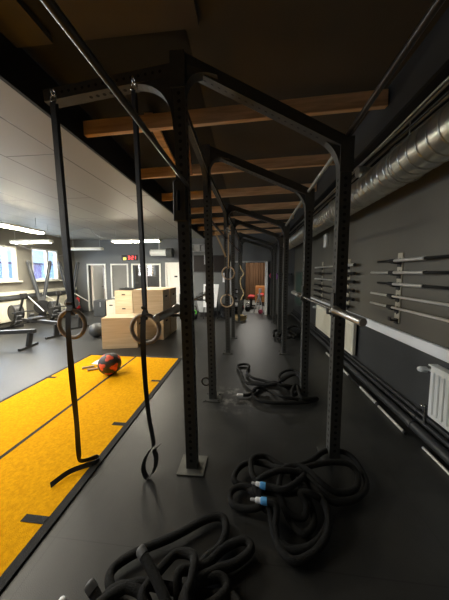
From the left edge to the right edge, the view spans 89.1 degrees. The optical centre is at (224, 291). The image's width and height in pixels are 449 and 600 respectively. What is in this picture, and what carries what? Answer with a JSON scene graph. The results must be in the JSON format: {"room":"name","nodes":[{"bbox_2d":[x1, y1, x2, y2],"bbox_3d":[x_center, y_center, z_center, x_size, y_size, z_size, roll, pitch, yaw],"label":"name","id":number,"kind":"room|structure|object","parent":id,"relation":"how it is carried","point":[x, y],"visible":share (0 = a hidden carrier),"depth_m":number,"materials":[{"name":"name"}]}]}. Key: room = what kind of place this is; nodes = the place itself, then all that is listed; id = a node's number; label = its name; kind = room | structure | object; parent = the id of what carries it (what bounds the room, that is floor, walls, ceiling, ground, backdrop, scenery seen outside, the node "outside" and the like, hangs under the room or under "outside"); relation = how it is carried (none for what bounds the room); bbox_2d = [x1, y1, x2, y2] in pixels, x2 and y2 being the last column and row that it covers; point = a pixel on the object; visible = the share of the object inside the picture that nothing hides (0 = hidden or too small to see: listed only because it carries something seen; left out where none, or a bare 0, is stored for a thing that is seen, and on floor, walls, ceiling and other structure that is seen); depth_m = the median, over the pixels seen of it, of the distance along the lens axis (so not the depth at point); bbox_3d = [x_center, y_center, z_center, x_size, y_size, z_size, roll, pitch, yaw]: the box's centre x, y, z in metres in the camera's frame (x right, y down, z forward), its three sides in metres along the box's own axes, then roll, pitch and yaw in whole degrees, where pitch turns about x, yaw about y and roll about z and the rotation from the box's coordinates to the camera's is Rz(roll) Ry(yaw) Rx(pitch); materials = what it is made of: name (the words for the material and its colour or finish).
{"room":"gym","nodes":[
{"label":"gym","id":0,"kind":"room"},
{"bbox_2d":[0,227,76,327],"bbox_3d":[-6.960,-0.335,3.666,0.200,3.280,11.900,0,5,6],"label":"wall","id":1,"kind":"structure","parent":0,"point":[23,254],"depth_m":7.48,"materials":[{"name":"grey paint"}]},
{"bbox_2d":[0,245,22,282],"bbox_3d":[-6.595,-0.771,6.215,0.220,1.100,1.980,0,5,6],"label":"window","id":2,"kind":"structure","parent":1,"relation":"in","point":[5,279],"depth_m":6.87,"materials":[{"name":"white paint"}]},
{"bbox_2d":[0,299,26,323],"bbox_3d":[-6.450,0.680,6.681,0.122,0.732,1.383,0,5,6],"label":"radiator","id":3,"kind":"object","parent":1,"relation":"attached to","point":[4,318],"visible":0.59,"depth_m":6.74,"materials":[{"name":"white metal"}]},
{"bbox_2d":[0,287,76,295],"bbox_3d":[-6.479,0.065,6.926,0.100,0.100,5.200,0,5,6],"label":"trim","id":4,"kind":"structure","parent":1,"relation":"attached to","point":[52,289],"depth_m":7.40,"materials":[{"name":"white wood"}]},
{"bbox_2d":[0,290,76,299],"bbox_3d":[-6.459,0.184,6.933,0.120,0.090,5.200,0,5,6],"label":"trim","id":5,"kind":"structure","parent":1,"relation":"attached to","point":[48,293],"depth_m":7.39,"materials":[{"name":"grey plastic"}]},
{"bbox_2d":[31,248,62,281],"bbox_3d":[-6.393,-0.933,8.173,0.220,1.150,1.150,0,5,6],"label":"window","id":6,"kind":"structure","parent":1,"relation":"in","point":[46,257],"depth_m":8.25,"materials":[{"name":"white paint"}]},
{"bbox_2d":[46,294,66,313],"bbox_3d":[-6.266,0.537,8.466,0.122,0.732,1.383,0,5,6],"label":"radiator","id":7,"kind":"object","parent":1,"relation":"attached to","point":[62,298],"visible":0.27,"depth_m":8.68,"materials":[{"name":"white metal"}]},
{"bbox_2d":[0,0,198,47],"bbox_3d":[-1.082,-1.614,-0.704,1.355,0.050,4.640,0,5,6],"label":"ceiling","id":8,"kind":"structure","parent":0,"point":[92,19],"depth_m":1.47,"materials":[{"name":"brown wood"}]},
{"bbox_2d":[0,79,202,239],"bbox_3d":[-4.135,-1.667,3.267,5.480,0.100,11.900,0,5,6],"label":"ceiling","id":9,"kind":"structure","parent":0,"point":[100,198],"depth_m":3.61,"materials":[{"name":"white paint"}]},
{"bbox_2d":[0,218,45,233],"bbox_3d":[-4.738,-1.543,4.650,0.200,0.369,2.310,0,5,6],"label":"fluorescent light","id":10,"kind":"object","parent":9,"relation":"hanging from","point":[2,224],"visible":1,"depth_m":5.20,"materials":[{"name":"white paint"}]},
{"bbox_2d":[9,228,53,243],"bbox_3d":[-5.460,-1.617,6.433,1.230,0.509,0.200,0,5,6],"label":"fluorescent light","id":11,"kind":"object","parent":9,"relation":"hanging from","point":[39,240],"visible":0.97,"depth_m":6.39,"materials":[{"name":"white paint"}]},
{"bbox_2d":[71,235,103,250],"bbox_3d":[-4.873,-1.725,8.028,1.210,0.549,0.200,0,5,6],"label":"fluorescent light","id":12,"kind":"object","parent":9,"relation":"hanging from","point":[84,248],"visible":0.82,"depth_m":7.97,"materials":[{"name":"white paint"}]},
{"bbox_2d":[111,239,138,242],"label":"fluorescent light","id":13,"kind":"object","parent":9,"relation":"hanging from","point":[134,240],"depth_m":6.51,"materials":[{"name":"white paint"}]},
{"bbox_2d":[144,238,161,241],"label":"fluorescent light","id":14,"kind":"object","parent":9,"relation":"hanging from","point":[152,239],"depth_m":6.43,"materials":[{"name":"white paint"}]},
{"bbox_2d":[91,265,158,301],"bbox_3d":[-4.071,-0.744,10.495,6.250,3.000,2.100,0,5,6],"label":"wall","id":15,"kind":"structure","parent":0,"point":[152,270],"depth_m":11.41,"materials":[{"name":"grey paint"}]},
{"bbox_2d":[74,228,294,314],"bbox_3d":[-1.794,-0.878,9.166,9.350,3.480,0.150,0,5,6],"label":"wall","id":16,"kind":"structure","parent":0,"point":[112,252],"depth_m":9.09,"materials":[{"name":"grey paint"}]},
{"bbox_2d":[87,264,106,310],"bbox_3d":[-5.303,-0.153,9.505,0.830,1.980,0.050,0,5,6],"label":"door frame","id":17,"kind":"structure","parent":16,"relation":"in","point":[87,264],"depth_m":9.47,"materials":[{"name":"white paint"}]},
{"bbox_2d":[92,266,103,299],"bbox_3d":[-5.507,-0.165,10.034,0.107,1.900,0.660,0,5,6],"label":"door","id":18,"kind":"structure","parent":16,"relation":"in","point":[98,283],"depth_m":9.99,"materials":[{"name":"white paint"}]},
{"bbox_2d":[0,32,203,237],"bbox_3d":[-1.400,-1.754,2.978,0.030,0.330,11.900,0,5,6],"label":"trim","id":19,"kind":"structure","parent":16,"relation":"attached to","point":[18,70],"depth_m":2.12,"materials":[{"name":"black paint"}]},
{"bbox_2d":[110,264,128,297],"bbox_3d":[-4.303,-0.424,9.387,0.760,1.420,0.063,0,5,6],"label":"door","id":20,"kind":"structure","parent":16,"relation":"in","point":[119,272],"depth_m":9.38,"materials":[{"name":"white paint"}]},
{"bbox_2d":[121,255,136,259],"bbox_3d":[-3.849,-1.365,9.229,0.660,0.220,0.056,0,5,6],"label":"clock","id":21,"kind":"object","parent":16,"relation":"attached to","point":[124,257],"visible":1,"depth_m":9.20,"materials":[{"name":"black plastic"}]},
{"bbox_2d":[131,263,160,287],"bbox_3d":[-3.174,-0.415,9.271,1.230,1.420,0.063,0,5,6],"label":"window","id":22,"kind":"structure","parent":16,"relation":"in","point":[159,264],"depth_m":9.20,"materials":[{"name":"white paint"}]},
{"bbox_2d":[149,237,173,256],"bbox_3d":[-2.332,-1.667,8.714,0.866,0.755,0.720,0,5,6],"label":"heater","id":23,"kind":"object","parent":16,"relation":"attached to","point":[168,252],"visible":1,"depth_m":8.46,"materials":[{"name":"white metal"}]},
{"bbox_2d":[165,262,178,286],"bbox_3d":[-1.946,-0.145,9.160,0.860,2.020,0.050,0,5,6],"label":"door frame","id":24,"kind":"structure","parent":16,"relation":"in","point":[166,263],"depth_m":9.11,"materials":[{"name":"white paint"}]},
{"bbox_2d":[167,264,179,312],"bbox_3d":[-1.945,-0.116,9.167,0.740,1.960,0.100,0,5,6],"label":"door","id":25,"kind":"structure","parent":16,"relation":"in","point":[173,280],"depth_m":9.15,"materials":[{"name":"white paint"}]},
{"bbox_2d":[192,244,198,251],"bbox_3d":[-1.129,-1.705,8.966,0.290,0.290,0.083,0,5,6],"label":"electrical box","id":26,"kind":"structure","parent":16,"relation":"in","point":[195,247],"depth_m":8.99,"materials":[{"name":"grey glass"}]},
{"bbox_2d":[193,255,229,271],"bbox_3d":[-0.507,-1.077,8.902,1.420,0.660,0.078,0,5,6],"label":"television","id":27,"kind":"object","parent":16,"relation":"attached to","point":[218,260],"visible":0.67,"depth_m":8.87,"materials":[{"name":"black plastic"}]},
{"bbox_2d":[230,261,267,314],"bbox_3d":[0.941,-0.138,8.858,1.425,2.055,0.200,0,5,6],"label":"door frame","id":28,"kind":"structure","parent":16,"relation":"in","point":[266,262],"depth_m":8.70,"materials":[{"name":"white plastic"}]},
{"bbox_2d":[0,299,448,599],"bbox_3d":[-2.079,1.238,5.810,9.500,0.200,17.300,0,5,6],"label":"floor","id":29,"kind":"structure","parent":0,"point":[392,543],"depth_m":1.72,"materials":[{"name":"rubber"}]},
{"bbox_2d":[0,329,38,351],"bbox_3d":[-5.179,0.692,4.805,2.262,1.050,0.560,0,5,-3],"label":"rowing machine","id":30,"kind":"object","parent":29,"relation":"on","point":[29,339],"visible":1,"depth_m":4.84,"materials":[{"name":"grey metal"}]},
{"bbox_2d":[0,293,62,339],"bbox_3d":[-5.145,0.587,6.106,2.359,1.050,0.560,2,5,25],"label":"rowing machine","id":31,"kind":"object","parent":29,"relation":"on","point":[16,313],"visible":0.98,"depth_m":6.25,"materials":[{"name":"black plastic"}]},
{"bbox_2d":[8,308,14,318],"bbox_3d":[-5.905,0.604,6.460,0.320,0.320,0.210,2,5,25],"label":"vent","id":32,"kind":"object","parent":31,"relation":"attached to","point":[10,310],"depth_m":6.37,"materials":[{"name":"black plastic"}]},
{"bbox_2d":[26,260,62,322],"bbox_3d":[-5.969,-0.021,7.616,0.898,2.000,0.450,-4,6,-38],"label":"machine","id":33,"kind":"object","parent":29,"relation":"on","point":[41,302],"visible":0.86,"depth_m":7.47,"materials":[{"name":"black plastic"}]},
{"bbox_2d":[47,291,88,329],"bbox_3d":[-4.912,0.514,7.014,1.923,1.050,0.560,3,5,30],"label":"rowing machine","id":34,"kind":"object","parent":29,"relation":"on","point":[53,307],"visible":0.83,"depth_m":7.17,"materials":[{"name":"black plastic"}]},
{"bbox_2d":[58,261,88,317],"bbox_3d":[-5.586,-0.090,8.475,0.898,2.000,0.450,-4,6,-43],"label":"machine","id":35,"kind":"object","parent":29,"relation":"on","point":[59,262],"visible":0.59,"depth_m":8.39,"materials":[{"name":"black plastic"}]},
{"bbox_2d":[0,354,181,592],"bbox_3d":[-2.034,1.496,1.268,1.840,0.016,6.260,0,5,6],"label":"track","id":36,"kind":"object","parent":29,"relation":"on","point":[37,430],"visible":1,"depth_m":2.23,"materials":[{"name":"yellow carpet"}]},
{"bbox_2d":[98,352,120,374],"bbox_3d":[-1.804,1.135,3.585,0.337,0.336,0.337,0,5,6],"label":"medicine ball","id":37,"kind":"object","parent":36,"relation":"on","point":[109,363],"visible":1,"depth_m":3.47,"materials":[{"name":"black rubber"}]},
{"bbox_2d":[88,323,101,336],"bbox_3d":[-3.202,0.968,5.723,0.378,0.359,0.370,0,5,6],"label":"medicine ball","id":38,"kind":"object","parent":29,"relation":"on","point":[95,330],"visible":0.81,"depth_m":5.59,"materials":[{"name":"grey plastic"}]},
{"bbox_2d":[93,299,111,316],"bbox_3d":[-4.576,0.620,8.569,0.480,0.590,0.440,0,5,6],"label":"storage box","id":39,"kind":"object","parent":29,"relation":"on","point":[99,306],"visible":0.8,"depth_m":8.37,"materials":[{"name":"grey plastic"}]},
{"bbox_2d":[106,299,114,314],"bbox_3d":[-4.111,0.620,8.501,0.360,0.601,0.406,0,5,6],"label":"box","id":40,"kind":"object","parent":29,"relation":"on","point":[110,304],"visible":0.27,"depth_m":8.30,"materials":[{"name":"brown wood"}]},
{"bbox_2d":[101,314,139,348],"bbox_3d":[-2.257,0.868,5.073,0.716,0.656,0.500,-1,5,-9],"label":"box","id":41,"kind":"object","parent":29,"relation":"on","point":[116,334],"visible":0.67,"depth_m":4.83,"materials":[{"name":"brown wood"}]},
{"bbox_2d":[115,305,133,313],"bbox_3d":[-3.522,0.699,8.265,0.640,0.481,0.466,0,5,6],"label":"box","id":42,"kind":"object","parent":29,"relation":"on","point":[119,309],"visible":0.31,"depth_m":8.03,"materials":[{"name":"brown wood"}]},
{"bbox_2d":[115,290,132,304],"bbox_3d":[-3.522,0.208,8.226,0.640,0.501,0.466,0,5,6],"label":"box","id":43,"kind":"object","parent":42,"relation":"on","point":[122,297],"visible":0.7,"depth_m":8.00,"materials":[{"name":"brown wood"}]},
{"bbox_2d":[146,317,169,339],"bbox_3d":[-1.804,0.844,5.720,0.746,0.601,0.460,0,5,6],"label":"box","id":44,"kind":"object","parent":29,"relation":"on","point":[151,328],"visible":0.33,"depth_m":5.49,"materials":[{"name":"brown wood"}]},
{"bbox_2d":[133,288,169,314],"bbox_3d":[-1.804,0.243,5.672,0.746,0.601,0.460,0,5,6],"label":"box","id":45,"kind":"object","parent":44,"relation":"on","point":[158,300],"visible":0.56,"depth_m":5.45,"materials":[{"name":"brown wood"}]},
{"bbox_2d":[84,512,254,599],"bbox_3d":[-0.248,1.403,1.188,0.865,0.180,0.540,-1,5,-7],"label":"rope","id":46,"kind":"object","parent":29,"relation":"on","point":[201,573],"visible":1,"depth_m":1.14,"materials":[{"name":"black fabric"}]},
{"bbox_2d":[170,313,176,333],"bbox_3d":[-1.748,0.800,6.255,0.746,0.601,0.500,0,5,6],"label":"box","id":47,"kind":"object","parent":29,"relation":"on","point":[173,320],"visible":0.27,"depth_m":6.19,"materials":[{"name":"brown wood"}]},
{"bbox_2d":[148,287,175,307],"bbox_3d":[-1.748,0.200,6.207,0.746,0.601,0.500,0,5,6],"label":"box","id":48,"kind":"object","parent":47,"relation":"on","point":[172,290],"visible":0.36,"depth_m":6.09,"materials":[{"name":"brown wood"}]},
{"bbox_2d":[197,301,206,316],"bbox_3d":[-0.704,0.631,8.494,0.560,0.580,0.420,0,5,6],"label":"tub","id":49,"kind":"object","parent":29,"relation":"on","point":[200,303],"visible":0.5,"depth_m":8.30,"materials":[{"name":"grey plastic"}]},
{"bbox_2d":[203,284,218,318],"bbox_3d":[-0.450,0.341,8.175,0.555,1.216,0.584,0,5,6],"label":"whiteboard","id":50,"kind":"object","parent":29,"relation":"on","point":[216,286],"visible":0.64,"depth_m":7.91,"materials":[{"name":"white plastic"}]},
{"bbox_2d":[235,314,246,320],"bbox_3d":[0.501,0.884,7.690,0.492,0.188,0.484,-4,6,-39],"label":"box","id":51,"kind":"object","parent":29,"relation":"on","point":[242,317],"visible":0.7,"depth_m":7.53,"materials":[{"name":"beige wood"}]},
{"bbox_2d":[40,0,445,476],"bbox_3d":[0.102,-0.306,4.011,2.604,3.173,9.274,0,5,6],"label":"rig","id":52,"kind":"object","parent":29,"relation":"on","point":[172,81],"visible":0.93,"depth_m":1.80,"materials":[{"name":"black metal"}]},
{"bbox_2d":[50,88,99,487],"bbox_3d":[-1.209,-0.007,1.738,0.336,2.914,0.182,-4,6,-39],"label":"ring","id":53,"kind":"object","parent":52,"relation":"hanging from","point":[71,309],"visible":1,"depth_m":1.74,"materials":[{"name":"black fabric"}]},
{"bbox_2d":[130,76,160,479],"bbox_3d":[-0.597,-0.014,1.682,0.247,2.952,0.079,0,5,6],"label":"ring","id":54,"kind":"object","parent":52,"relation":"hanging from","point":[144,315],"visible":0.98,"depth_m":1.68,"materials":[{"name":"black fabric"}]},
{"bbox_2d":[153,292,204,321],"bbox_3d":[-0.337,0.091,2.604,0.074,0.073,2.206,0,5,6],"label":"barbell","id":55,"kind":"object","parent":52,"relation":"on","point":[158,317],"visible":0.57,"depth_m":1.68,"materials":[{"name":"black metal"}]},
{"bbox_2d":[220,229,233,307],"bbox_3d":[0.049,-0.444,4.316,0.262,1.516,0.056,0,5,6],"label":"ring","id":56,"kind":"object","parent":52,"relation":"hanging from","point":[226,294],"visible":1,"depth_m":4.32,"materials":[{"name":"beige wood"}]},
{"bbox_2d":[222,228,234,279],"bbox_3d":[0.075,-0.713,4.352,0.262,0.986,0.056,0,5,6],"label":"ring","id":57,"kind":"object","parent":52,"relation":"hanging from","point":[228,228],"visible":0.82,"depth_m":4.35,"materials":[{"name":"beige wood"}]},
{"bbox_2d":[291,291,366,326],"bbox_3d":[0.957,0.101,2.481,0.074,0.073,2.206,0,5,6],"label":"barbell","id":58,"kind":"object","parent":52,"relation":"on","point":[335,310],"visible":0.96,"depth_m":1.66,"materials":[{"name":"silver metal"}]},
{"bbox_2d":[247,295,254,308],"bbox_3d":[1.253,0.466,10.699,0.500,0.545,1.000,1,5,10],"label":"stool","id":59,"kind":"object","parent":29,"relation":"on","point":[250,297],"visible":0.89,"depth_m":10.27,"materials":[{"name":"red paint"}]},
{"bbox_2d":[246,263,264,299],"bbox_3d":[2.050,-0.765,13.139,1.850,2.578,0.196,0,5,6],"label":"curtain","id":60,"kind":"object","parent":29,"relation":"on","point":[255,272],"visible":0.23,"depth_m":13.16,"materials":[{"name":"brown fabric"}]},
{"bbox_2d":[253,288,263,312],"bbox_3d":[1.376,0.373,9.247,0.423,0.987,0.421,0,5,6],"label":"rack","id":61,"kind":"object","parent":29,"relation":"on","point":[260,289],"visible":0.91,"depth_m":9.14,"materials":[{"name":"grey metal"}]},
{"bbox_2d":[255,286,264,302],"bbox_3d":[1.991,0.157,12.389,0.620,0.900,0.450,0,5,6],"label":"base cabinet","id":62,"kind":"object","parent":29,"relation":"on","point":[256,287],"visible":0.43,"depth_m":12.21,"materials":[{"name":"brown wood"}]},
{"bbox_2d":[237,363,318,404],"bbox_3d":[0.692,1.263,3.326,1.079,0.138,1.188,0,5,6],"label":"rope","id":63,"kind":"object","parent":29,"relation":"on","point":[294,387],"visible":0.93,"depth_m":2.98,"materials":[{"name":"black fabric"}]},
{"bbox_2d":[272,325,300,339],"bbox_3d":[1.618,1.049,5.906,0.651,0.139,1.354,2,5,25],"label":"rope","id":64,"kind":"object","parent":29,"relation":"on","point":[296,335],"visible":0.79,"depth_m":5.70,"materials":[{"name":"black fabric"}]},
{"bbox_2d":[227,448,369,566],"bbox_3d":[0.565,1.373,1.729,1.088,0.155,0.717,-3,6,-36],"label":"rope","id":65,"kind":"object","parent":29,"relation":"on","point":[300,555],"visible":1,"depth_m":1.53,"materials":[{"name":"black fabric"}]},
{"bbox_2d":[326,352,406,434],"bbox_3d":[1.910,1.309,3.393,0.043,0.044,2.290,0,5,6],"label":"barbell","id":66,"kind":"object","parent":29,"relation":"on","point":[369,396],"visible":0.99,"depth_m":2.76,"materials":[{"name":"silver metal"}]},
{"bbox_2d":[422,446,448,474],"bbox_3d":[1.711,1.492,1.119,0.043,0.044,1.930,0,5,6],"label":"barbell","id":67,"kind":"object","parent":29,"relation":"on","point":[423,447],"visible":1,"depth_m":1.93,"materials":[{"name":"silver metal"}]},
{"bbox_2d":[22,0,448,227],"bbox_3d":[0.316,-1.960,2.785,3.470,0.100,11.900,0,5,6],"label":"ceiling","id":68,"kind":"structure","parent":0,"point":[281,49],"depth_m":1.81,"materials":[{"name":"black paint"}]},
{"bbox_2d":[189,145,192,174],"bbox_3d":[-0.472,-1.751,2.807,0.090,0.267,0.868,0,5,-3],"label":"brace","id":69,"kind":"object","parent":68,"relation":"attached to","point":[191,172],"visible":0.24,"depth_m":3.01,"materials":[{"name":"brown wood"}]},
{"bbox_2d":[83,89,388,137],"bbox_3d":[0.009,-1.708,2.212,2.930,0.140,0.050,-1,4,6],"label":"rafter","id":70,"kind":"object","parent":68,"relation":"attached to","point":[355,101],"visible":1,"depth_m":2.18,"materials":[{"name":"brown wood"}]},
{"bbox_2d":[141,154,334,179],"bbox_3d":[0.121,-1.795,3.292,2.930,0.140,0.050,-1,4,6],"label":"rafter","id":71,"kind":"object","parent":68,"relation":"attached to","point":[320,159],"visible":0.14,"depth_m":3.23,"materials":[{"name":"brown wood"}]},
{"bbox_2d":[144,112,174,164],"bbox_3d":[-0.761,-1.833,2.830,0.090,0.050,1.034,0,5,1],"label":"brace","id":72,"kind":"object","parent":71,"relation":"attached to","point":[159,136],"visible":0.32,"depth_m":2.80,"materials":[{"name":"brown wood"}]},
{"bbox_2d":[161,183,316,200],"bbox_3d":[0.228,-1.879,4.333,2.930,0.140,0.050,-1,4,6],"label":"rafter","id":73,"kind":"object","parent":68,"relation":"attached to","point":[265,190],"visible":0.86,"depth_m":4.30,"materials":[{"name":"brown wood"}]},
{"bbox_2d":[191,213,293,223],"bbox_3d":[0.446,-2.049,6.445,2.930,0.140,0.050,-1,4,6],"label":"rafter","id":74,"kind":"object","parent":68,"relation":"attached to","point":[273,216],"visible":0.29,"depth_m":6.41,"materials":[{"name":"brown wood"}]},
{"bbox_2d":[198,222,286,230],"bbox_3d":[0.558,-2.136,7.536,2.930,0.140,0.050,-1,4,6],"label":"rafter","id":75,"kind":"object","parent":68,"relation":"attached to","point":[261,225],"visible":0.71,"depth_m":7.51,"materials":[{"name":"brown wood"}]},
{"bbox_2d":[191,201,302,213],"bbox_3d":[0.336,-1.963,5.384,2.930,0.140,0.050,-1,4,6],"label":"rafter","id":76,"kind":"object","parent":68,"relation":"attached to","point":[281,205],"visible":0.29,"depth_m":5.31,"materials":[{"name":"brown wood"}]},
{"bbox_2d":[212,228,281,235],"bbox_3d":[0.662,-2.218,8.547,2.930,0.140,0.050,-1,4,6],"label":"rafter","id":77,"kind":"object","parent":68,"relation":"attached to","point":[277,230],"visible":0.53,"depth_m":8.50,"materials":[{"name":"brown wood"}]},
{"bbox_2d":[235,263,245,298],"bbox_3d":[1.325,-0.817,11.396,4.300,3.000,5.000,0,5,6],"label":"wall","id":78,"kind":"structure","parent":0,"point":[236,264],"depth_m":13.75,"materials":[{"name":"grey paint"}]},
{"bbox_2d":[294,161,448,450],"bbox_3d":[2.142,-0.260,2.733,0.200,3.280,12.300,0,5,6],"label":"wall","id":79,"kind":"structure","parent":0,"point":[412,220],"depth_m":2.64,"materials":[{"name":"grey paint"}]},
{"bbox_2d":[295,271,302,305],"bbox_3d":[2.523,-0.114,7.748,0.050,1.125,0.900,0,5,6],"label":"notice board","id":80,"kind":"object","parent":79,"relation":"attached to","point":[299,274],"visible":0.89,"depth_m":7.72,"materials":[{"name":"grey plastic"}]},
{"bbox_2d":[317,262,323,300],"bbox_3d":[2.261,-0.237,5.375,0.096,0.910,0.085,0,5,6],"label":"holder","id":81,"kind":"object","parent":79,"relation":"attached to","point":[322,269],"visible":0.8,"depth_m":5.35,"materials":[{"name":"metal"}]},
{"bbox_2d":[323,233,328,247],"bbox_3d":[2.258,-1.130,5.072,0.060,0.300,0.160,0,5,6],"label":"wall box","id":82,"kind":"object","parent":79,"relation":"attached to","point":[326,236],"visible":1,"depth_m":5.00,"materials":[{"name":"white paint"}]},
{"bbox_2d":[313,305,356,355],"bbox_3d":[2.140,0.734,4.648,0.122,0.672,2.063,0,5,6],"label":"radiator","id":83,"kind":"object","parent":79,"relation":"attached to","point":[323,320],"visible":0.65,"depth_m":4.56,"materials":[{"name":"white metal"}]},
{"bbox_2d":[346,259,350,308],"bbox_3d":[2.116,-0.124,3.967,0.096,0.870,0.085,0,5,6],"label":"holder","id":84,"kind":"object","parent":79,"relation":"attached to","point":[349,260],"visible":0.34,"depth_m":3.95,"materials":[{"name":"metal"}]},
{"bbox_2d":[314,289,354,300],"bbox_3d":[2.145,0.047,4.654,0.050,0.050,2.110,0,5,6],"label":"barbell","id":85,"kind":"object","parent":84,"relation":"on","point":[347,298],"visible":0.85,"depth_m":4.62,"materials":[{"name":"black metal"}]},
{"bbox_2d":[314,283,354,291],"bbox_3d":[2.145,-0.093,4.643,0.050,0.050,2.110,0,5,6],"label":"barbell","id":86,"kind":"object","parent":84,"relation":"on","point":[349,290],"visible":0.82,"depth_m":4.58,"materials":[{"name":"black metal"}]},
{"bbox_2d":[314,278,355,282],"bbox_3d":[2.145,-0.232,4.631,0.050,0.050,2.110,0,5,6],"label":"barbell","id":87,"kind":"object","parent":84,"relation":"on","point":[348,281],"visible":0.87,"depth_m":4.53,"materials":[{"name":"silver metal"}]},
{"bbox_2d":[314,272,355,274],"bbox_3d":[2.145,-0.367,4.620,0.050,0.050,2.110,0,5,6],"label":"barbell","id":88,"kind":"object","parent":84,"relation":"on","point":[348,273],"visible":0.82,"depth_m":4.47,"materials":[{"name":"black metal"}]},
{"bbox_2d":[282,7,448,236],"bbox_3d":[1.794,-1.758,2.649,0.500,0.380,11.900,0,5,6],"label":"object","id":89,"kind":"structure","parent":79,"relation":"attached to","point":[427,68],"depth_m":1.90,"materials":[{"name":"paint"}]},
{"bbox_2d":[283,102,448,249],"bbox_3d":[1.780,-1.352,3.288,0.374,0.542,10.100,0,5,6],"label":"ventilation duct","id":90,"kind":"object","parent":89,"relation":"hanging from","point":[426,148],"visible":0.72,"depth_m":2.03,"materials":[{"name":"metal"}]},
{"bbox_2d":[290,80,448,232],"bbox_3d":[1.700,-1.559,2.977,0.023,0.040,10.500,0,5,6],"label":"conduit","id":91,"kind":"object","parent":89,"relation":"attached to","point":[446,84],"visible":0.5,"depth_m":2.01,"materials":[{"name":"metal"}]},
{"bbox_2d":[290,90,448,234],"bbox_3d":[1.745,-1.544,2.974,0.017,0.034,10.500,0,5,6],"label":"conduit","id":92,"kind":"object","parent":79,"relation":"attached to","point":[447,92],"visible":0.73,"depth_m":2.11,"materials":[{"name":"black metal"}]},
{"bbox_2d":[290,94,448,235],"bbox_3d":[1.784,-1.553,2.969,0.027,0.044,10.501,0,5,6],"label":"conduit","id":93,"kind":"object","parent":79,"relation":"attached to","point":[446,97],"visible":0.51,"depth_m":2.19,"materials":[{"name":"metal"}]},
{"bbox_2d":[291,312,448,464],"bbox_3d":[1.978,1.319,2.877,0.099,0.102,11.860,0,5,6],"label":"pipe","id":94,"kind":"object","parent":79,"relation":"attached to","point":[440,450],"visible":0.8,"depth_m":2.49,"materials":[{"name":"black metal"}]},
{"bbox_2d":[292,310,448,447],"bbox_3d":[2.002,1.229,2.868,0.055,0.056,11.860,0,5,6],"label":"pipe","id":95,"kind":"object","parent":79,"relation":"attached to","point":[415,416],"visible":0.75,"depth_m":2.55,"materials":[{"name":"black metal"}]},
{"bbox_2d":[292,76,448,229],"bbox_3d":[1.655,-1.544,2.983,0.017,0.034,10.500,0,5,6],"label":"conduit","id":96,"kind":"object","parent":79,"relation":"attached to","point":[447,78],"visible":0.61,"depth_m":2.02,"materials":[{"name":"metal"}]},
{"bbox_2d":[292,309,448,437],"bbox_3d":[2.007,1.159,2.861,0.045,0.046,11.860,0,5,6],"label":"pipe","id":97,"kind":"object","parent":79,"relation":"attached to","point":[417,410],"visible":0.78,"depth_m":2.57,"materials":[{"name":"metal"}]},
{"bbox_2d":[293,290,448,362],"bbox_3d":[2.022,0.491,2.806,0.035,0.115,11.880,0,5,6],"label":"trim","id":98,"kind":"structure","parent":79,"relation":"attached to","point":[442,353],"depth_m":2.41,"materials":[{"name":"white plastic"}]},
{"bbox_2d":[297,101,448,230],"bbox_3d":[1.844,-1.543,2.963,0.019,0.036,10.500,0,5,6],"label":"conduit","id":99,"kind":"object","parent":79,"relation":"attached to","point":[448,101],"visible":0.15,"depth_m":1.99,"materials":[{"name":"metal"}]},
{"bbox_2d":[388,253,403,323],"bbox_3d":[1.980,-0.032,2.647,0.096,0.820,0.085,0,5,6],"label":"holder","id":100,"kind":"object","parent":79,"relation":"attached to","point":[399,277],"visible":0.77,"depth_m":2.63,"materials":[{"name":"metal"}]},
{"bbox_2d":[370,270,448,274],"bbox_3d":[1.831,-0.136,1.626,0.045,0.046,2.920,0,5,6],"label":"barbell","id":101,"kind":"object","parent":100,"relation":"on","point":[423,272],"visible":1,"depth_m":2.31,"materials":[{"name":"silver metal"}]},
{"bbox_2d":[370,301,448,322],"bbox_3d":[1.830,0.264,1.648,0.045,0.046,2.900,0,5,6],"label":"barbell","id":102,"kind":"object","parent":100,"relation":"on","point":[371,302],"visible":1,"depth_m":2.28,"materials":[{"name":"silver metal"}]},
{"bbox_2d":[370,292,448,306],"bbox_3d":[1.830,0.134,1.637,0.045,0.046,2.900,0,5,6],"label":"barbell","id":103,"kind":"object","parent":100,"relation":"on","point":[375,293],"visible":1,"depth_m":2.28,"materials":[{"name":"silver metal"}]},
{"bbox_2d":[377,254,448,262],"bbox_3d":[1.824,-0.264,1.540,0.045,0.046,2.770,0,5,6],"label":"barbell","id":104,"kind":"object","parent":100,"relation":"on","point":[447,255],"visible":1,"depth_m":2.27,"materials":[{"name":"silver metal"}]},
{"bbox_2d":[377,282,448,289],"bbox_3d":[1.823,0.001,1.552,0.045,0.046,2.750,0,5,6],"label":"barbell","id":105,"kind":"object","parent":100,"relation":"on","point":[384,283],"visible":1,"depth_m":2.25,"materials":[{"name":"silver metal"}]},
{"bbox_2d":[417,364,448,431],"bbox_3d":[1.830,1.005,1.646,0.122,0.612,1.083,0,5,6],"label":"radiator","id":106,"kind":"object","parent":79,"relation":"attached to","point":[438,404],"visible":1,"depth_m":1.99,"materials":[{"name":"white metal"}]},
{"bbox_2d":[428,364,448,374],"bbox_3d":[1.850,0.710,1.581,0.075,0.012,1.006,0,5,6],"label":"grille","id":107,"kind":"object","parent":106,"relation":"attached to","point":[436,367],"depth_m":1.98,"materials":[{"name":"white metal"}]},
{"label":"outside","id":108,"kind":"structure","parent":0,"visible":0},
{"bbox_2d":[0,247,53,278],"bbox_3d":[-13.457,-2.301,9.270,3.300,6.700,26.000,0,5,6],"label":"house","id":109,"kind":"structure","parent":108,"point":[38,258],"depth_m":14.02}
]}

